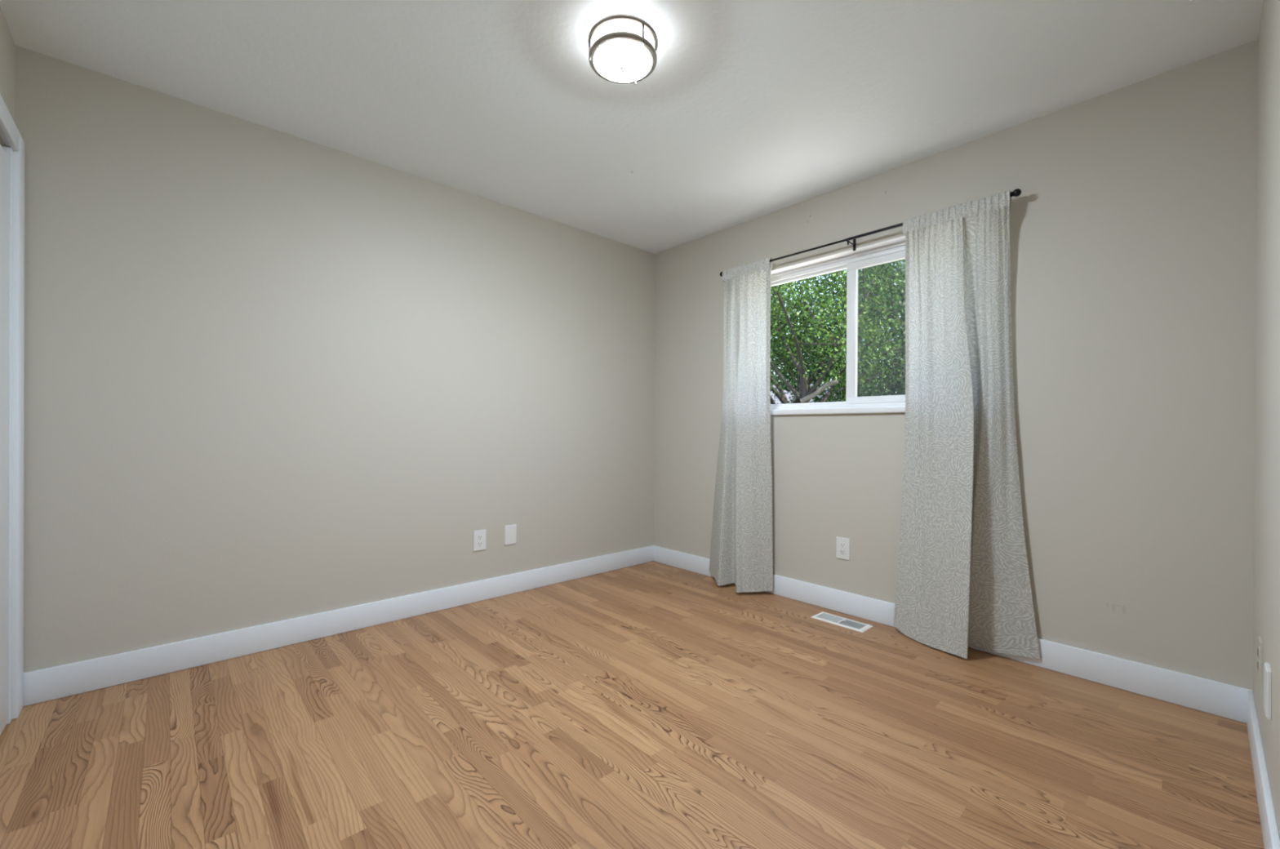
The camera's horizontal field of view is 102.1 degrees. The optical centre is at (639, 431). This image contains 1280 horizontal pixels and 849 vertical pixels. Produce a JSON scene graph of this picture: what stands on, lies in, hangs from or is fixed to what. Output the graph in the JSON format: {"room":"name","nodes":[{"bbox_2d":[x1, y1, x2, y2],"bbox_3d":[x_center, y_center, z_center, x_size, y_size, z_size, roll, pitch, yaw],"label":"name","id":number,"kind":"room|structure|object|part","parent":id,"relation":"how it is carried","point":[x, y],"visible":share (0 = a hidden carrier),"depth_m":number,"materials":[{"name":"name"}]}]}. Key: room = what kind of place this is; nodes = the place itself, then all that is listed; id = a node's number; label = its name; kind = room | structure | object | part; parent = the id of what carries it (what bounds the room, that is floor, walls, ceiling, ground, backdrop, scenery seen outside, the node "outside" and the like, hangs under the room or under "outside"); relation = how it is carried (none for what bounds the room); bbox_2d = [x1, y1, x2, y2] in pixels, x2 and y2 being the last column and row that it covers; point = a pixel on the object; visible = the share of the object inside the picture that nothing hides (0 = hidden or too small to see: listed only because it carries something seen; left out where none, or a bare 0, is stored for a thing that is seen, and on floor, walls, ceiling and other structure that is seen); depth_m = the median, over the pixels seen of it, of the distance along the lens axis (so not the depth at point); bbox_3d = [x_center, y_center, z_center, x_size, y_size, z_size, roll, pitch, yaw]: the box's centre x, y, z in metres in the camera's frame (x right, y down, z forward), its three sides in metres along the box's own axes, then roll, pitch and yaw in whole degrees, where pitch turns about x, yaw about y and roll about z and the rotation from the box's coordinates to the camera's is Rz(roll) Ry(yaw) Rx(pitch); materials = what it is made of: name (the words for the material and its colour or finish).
{"room":"empty bedroom","nodes":[
{"label":"empty bedroom","id":0,"kind":"room"},
{"bbox_2d":[0,7,15,146],"bbox_3d":[-1.312,-0.192,0.726,0.130,2.640,3.081,0,0,-42],"label":"wall","id":1,"kind":"structure","parent":0,"point":[7,46],"depth_m":1.81,"materials":[{"name":"paint"}]},
{"bbox_2d":[0,144,9,735],"bbox_3d":[-1.900,0.035,1.455,0.037,1.953,0.907,0,0,-42],"label":"door","id":2,"kind":"structure","parent":1,"relation":"in","point":[4,160],"depth_m":1.75,"materials":[{"name":"white paint"}]},
{"bbox_2d":[0,93,24,724],"bbox_3d":[-1.656,-0.018,1.120,0.156,2.084,2.000,0,0,-42],"label":"trim","id":3,"kind":"structure","parent":1,"relation":"attached to","point":[14,148],"depth_m":1.83,"materials":[{"name":"white paint"}]},
{"bbox_3d":[-1.603,-1.022,1.162,0.026,0.075,1.799,0,0,-42],"label":"head casing","id":4,"kind":"part","parent":3,"relation":"part of","materials":[{"name":"white paint"}]},
{"bbox_3d":[-2.249,-0.023,1.865,0.026,2.084,0.100,0,0,-42],"label":"casing","id":5,"kind":"part","parent":3,"relation":"part of","materials":[{"name":"white paint"}]},
{"bbox_2d":[14,45,654,672],"bbox_3d":[-1.139,-0.197,3.060,3.536,2.640,0.130,0,0,-42],"label":"wall","id":6,"kind":"structure","parent":0,"point":[271,375],"depth_m":2.46,"materials":[{"name":"paint"}]},
{"bbox_2d":[23,545,653,706],"bbox_3d":[-1.089,0.962,3.017,3.255,0.122,0.014,0,0,-42],"label":"baseboard","id":7,"kind":"structure","parent":6,"relation":"attached to","point":[51,683],"depth_m":2.45,"materials":[{"name":"white paint"}]},
{"bbox_2d":[473,528,485,551],"bbox_3d":[-0.968,0.658,3.129,0.080,0.123,0.008,0,0,-42],"label":"wall outlet","id":8,"kind":"object","parent":6,"relation":"attached to","point":[479,536],"visible":1,"depth_m":3.12,"materials":[{"name":"white plastic"}]},
{"bbox_2d":[477,541,482,546],"bbox_3d":[-0.967,0.678,3.127,0.036,0.036,0.004,0,0,-42],"label":"receptacle","id":9,"kind":"object","parent":8,"relation":"attached to","point":[479,543],"depth_m":3.13,"materials":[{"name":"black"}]},
{"bbox_2d":[477,533,483,539],"bbox_3d":[-0.967,0.637,3.127,0.036,0.036,0.004,0,0,-42],"label":"receptacle","id":10,"kind":"object","parent":8,"relation":"attached to","point":[480,536],"depth_m":3.13,"materials":[{"name":"white plastic"}]},
{"bbox_2d":[504,524,516,545],"bbox_3d":[-0.816,0.651,3.268,0.080,0.123,0.007,0,0,-42],"label":"blank wall plate","id":11,"kind":"object","parent":6,"relation":"attached to","point":[510,531],"visible":1,"depth_m":3.26,"materials":[{"name":"white plastic"}]},
{"bbox_2d":[0,0,1263,253],"bbox_3d":[-0.049,-1.458,1.872,3.276,0.100,3.081,0,0,-42],"label":"ceiling","id":12,"kind":"structure","parent":0,"point":[747,110],"depth_m":2.05,"materials":[{"name":"paint"}]},
{"bbox_2d":[587,13,657,84],"bbox_3d":[-0.061,-1.344,1.846,0.251,0.127,0.251,0,0,-42],"label":"ceiling light","id":13,"kind":"object","parent":12,"relation":"attached to","point":[623,47],"visible":1,"depth_m":1.78,"materials":[{"name":"white glass"}]},
{"bbox_3d":[-0.177,-1.346,1.831,0.007,0.065,0.008,0,0,-42],"label":"post","id":14,"kind":"part","parent":13,"relation":"part of","materials":[{"name":"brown metal"}]},
{"bbox_3d":[-0.061,-1.306,1.846,0.207,0.021,0.207,0,0,-42],"label":"lamp shade","id":15,"kind":"part","parent":13,"relation":"part of","materials":[{"name":"white glass"}]},
{"bbox_3d":[0.011,-1.345,1.753,0.007,0.065,0.008,0,0,-42],"label":"post","id":16,"kind":"part","parent":13,"relation":"part of","materials":[{"name":"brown metal"}]},
{"bbox_2d":[0,560,1264,848],"bbox_3d":[-0.321,1.081,1.642,3.976,0.100,3.081,0,0,-42],"label":"floor","id":17,"kind":"structure","parent":0,"point":[653,704],"depth_m":1.70,"materials":[{"name":"brown wood"}]},
{"bbox_2d":[811,611,872,632],"bbox_3d":[1.096,1.032,2.820,0.128,0.007,0.292,0,0,-42],"label":"floor vent","id":18,"kind":"object","parent":17,"relation":"in","point":[827,617],"visible":1,"depth_m":2.81,"materials":[{"name":"white metal"}]},
{"bbox_2d":[653,39,1257,690],"bbox_3d":[1.245,-0.183,2.977,0.130,2.640,3.211,0,0,-42],"label":"wall","id":19,"kind":"structure","parent":0,"point":[1132,220],"depth_m":2.17,"materials":[{"name":"paint"}]},
{"bbox_2d":[770,235,905,415],"bbox_3d":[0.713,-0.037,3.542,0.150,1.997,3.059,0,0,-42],"label":"window","id":20,"kind":"structure","parent":19,"relation":"in","point":[891,250],"depth_m":3.00,"materials":[{"name":"white plastic"}]},
{"bbox_3d":[1.013,-0.575,3.302,0.025,0.830,0.725,0,0,-42],"label":"fixed sash","id":21,"kind":"part","parent":20,"relation":"part of","materials":[{"name":"white plastic"}]},
{"bbox_3d":[1.188,-0.118,2.981,0.092,0.035,1.590,0,0,-42],"label":"sill","id":22,"kind":"part","parent":20,"relation":"part of","materials":[{"name":"white plastic"}]},
{"bbox_3d":[1.469,-0.569,2.765,0.025,0.820,0.745,0,0,-42],"label":"sliding sash","id":23,"kind":"part","parent":20,"relation":"part of","materials":[{"name":"white plastic"}]},
{"bbox_2d":[835,536,849,559],"bbox_3d":[1.161,0.669,2.962,0.008,0.123,0.080,0,0,-42],"label":"wall outlet","id":24,"kind":"object","parent":19,"relation":"attached to","point":[842,544],"visible":1,"depth_m":2.96,"materials":[{"name":"white plastic"}]},
{"bbox_2d":[840,542,845,555],"bbox_3d":[1.160,0.669,2.960,0.004,0.069,0.034,0,0,-42],"label":"receptacle","id":25,"kind":"object","parent":24,"relation":"attached to","point":[842,544],"depth_m":2.96,"materials":[{"name":"white plastic"}]},
{"bbox_2d":[720,188,1021,276],"bbox_3d":[1.138,-1.056,2.928,0.096,0.075,1.685,0,0,-42],"label":"curtain rod","id":26,"kind":"object","parent":19,"relation":"attached to","point":[1017,192],"visible":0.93,"depth_m":2.85,"materials":[{"name":"black metal"}]},
{"bbox_2d":[709,257,773,592],"bbox_3d":[0.610,-0.036,3.406,0.178,2.106,0.530,0,0,-42],"label":"curtain","id":27,"kind":"object","parent":26,"relation":"hanging from","point":[741,547],"visible":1,"depth_m":3.32,"materials":[{"name":"grey fabric"}]},
{"bbox_3d":[0.879,-1.066,3.165,0.012,0.012,0.900,0,0,-42],"label":"rod","id":28,"kind":"part","parent":26,"relation":"part of","materials":[{"name":"black metal"}]},
{"bbox_2d":[893,190,1039,658],"bbox_3d":[1.500,-0.024,2.443,0.173,2.116,0.610,0,0,-42],"label":"curtain","id":29,"kind":"object","parent":26,"relation":"hanging from","point":[963,580],"visible":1,"depth_m":2.42,"materials":[{"name":"grey fabric"}]},
{"bbox_2d":[653,545,1253,723],"bbox_3d":[1.146,0.974,2.974,0.014,0.122,3.067,0,0,-42],"label":"baseboard","id":30,"kind":"structure","parent":19,"relation":"attached to","point":[1204,695],"depth_m":2.17,"materials":[{"name":"white paint"}]},
{"bbox_2d":[1253,0,1279,837],"bbox_3d":[0.980,-0.179,0.647,3.406,2.640,0.130,0,0,-42],"label":"wall","id":31,"kind":"structure","parent":0,"point":[1266,596],"depth_m":1.47,"materials":[{"name":"paint"}]},
{"bbox_2d":[1257,635,1262,684],"bbox_3d":[1.887,0.694,1.576,0.080,0.123,0.007,0,0,-42],"label":"wall outlet","id":32,"kind":"object","parent":31,"relation":"attached to","point":[1260,647],"visible":1,"depth_m":1.55,"materials":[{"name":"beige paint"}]},
{"bbox_2d":[1257,659,1259,671],"bbox_3d":[1.885,0.714,1.577,0.036,0.036,0.004,0,0,-42],"label":"receptacle","id":33,"kind":"object","parent":32,"relation":"attached to","point":[1258,661],"depth_m":1.57,"materials":[{"name":"white plastic"}]},
{"bbox_2d":[1257,646,1259,658],"bbox_3d":[1.886,0.673,1.577,0.036,0.036,0.004,0,0,-42],"label":"receptacle","id":34,"kind":"object","parent":32,"relation":"attached to","point":[1258,653],"depth_m":1.57,"materials":[{"name":"white plastic"}]},
{"bbox_2d":[1246,689,1279,848],"bbox_3d":[1.254,0.980,1.004,2.486,0.122,0.014,0,0,-42],"label":"baseboard","id":35,"kind":"structure","parent":31,"relation":"attached to","point":[1271,839],"depth_m":1.40,"materials":[{"name":"white paint"}]},
{"bbox_2d":[1263,662,1271,719],"bbox_3d":[1.650,0.680,1.361,0.080,0.123,0.008,0,0,-42],"label":"wall plate","id":36,"kind":"object","parent":31,"relation":"attached to","point":[1267,671],"visible":1,"depth_m":1.34,"materials":[{"name":"white plastic"}]},
{"label":"outside","id":37,"kind":"structure","parent":0,"visible":0},
{"bbox_3d":[15.847,1.877,38.859,69.870,0.300,110.000,0,0,-42],"label":"ground","id":38,"kind":"structure","parent":37,"visible":0},
{"bbox_2d":[769,382,842,404],"bbox_3d":[5.712,-0.057,20.219,3.800,3.550,4.200,0,0,33],"label":"garden shed","id":39,"kind":"object","parent":38,"relation":"on","point":[777,401],"visible":0.03,"depth_m":19.40,"materials":[{"name":"grey"}]},
{"bbox_2d":[769,258,905,404],"bbox_3d":[2.646,-1.245,8.729,4.854,5.958,6.410,0,0,13],"label":"leafy tree","id":40,"kind":"object","parent":38,"relation":"on","point":[804,396],"visible":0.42,"depth_m":8.50,"materials":[{"name":"green plant"}]},
{"bbox_2d":[769,259,905,404],"bbox_3d":[3.870,-2.000,12.698,10.204,7.510,7.277,0,0,-3],"label":"tree","id":41,"kind":"object","parent":38,"relation":"on","point":[783,397],"visible":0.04,"depth_m":12.17,"materials":[{"name":"green plant"}]},
{"bbox_2d":[769,258,905,404],"bbox_3d":[7.135,-2.207,14.140,9.903,7.948,9.103,0,0,-18],"label":"tree","id":42,"kind":"object","parent":38,"relation":"on","point":[891,265],"visible":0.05,"depth_m":13.54,"materials":[{"name":"green plant"}]},
{"bbox_2d":[770,262,905,401],"bbox_3d":[5.448,-1.354,9.874,6.652,6.238,7.592,0,0,43],"label":"trees","id":43,"kind":"object","parent":38,"relation":"on","point":[903,369],"visible":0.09,"depth_m":9.26,"materials":[{"name":"green leaves"},{"name":"bark"}]},
{"bbox_2d":[812,367,886,402],"bbox_3d":[3.672,0.337,9.472,2.060,3.070,1.906,0,0,24],"label":"bush","id":44,"kind":"object","parent":38,"relation":"on","point":[843,393],"visible":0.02,"depth_m":9.24,"materials":[{"name":"green plant"}]},
{"bbox_2d":[841,328,903,397],"bbox_3d":[9.311,-0.836,13.108,7.234,8.154,9.133,0,0,-16],"label":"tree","id":45,"kind":"object","parent":38,"relation":"on","point":[881,390],"visible":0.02,"depth_m":14.49,"materials":[{"name":"green plant"}]},
{"bbox_2d":[884,371,905,395],"bbox_3d":[5.676,0.159,9.476,2.301,3.468,3.094,0,0,-27],"label":"bush","id":46,"kind":"object","parent":38,"relation":"on","point":[901,386],"visible":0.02,"depth_m":9.85,"materials":[{"name":"green plant"}]}
]}

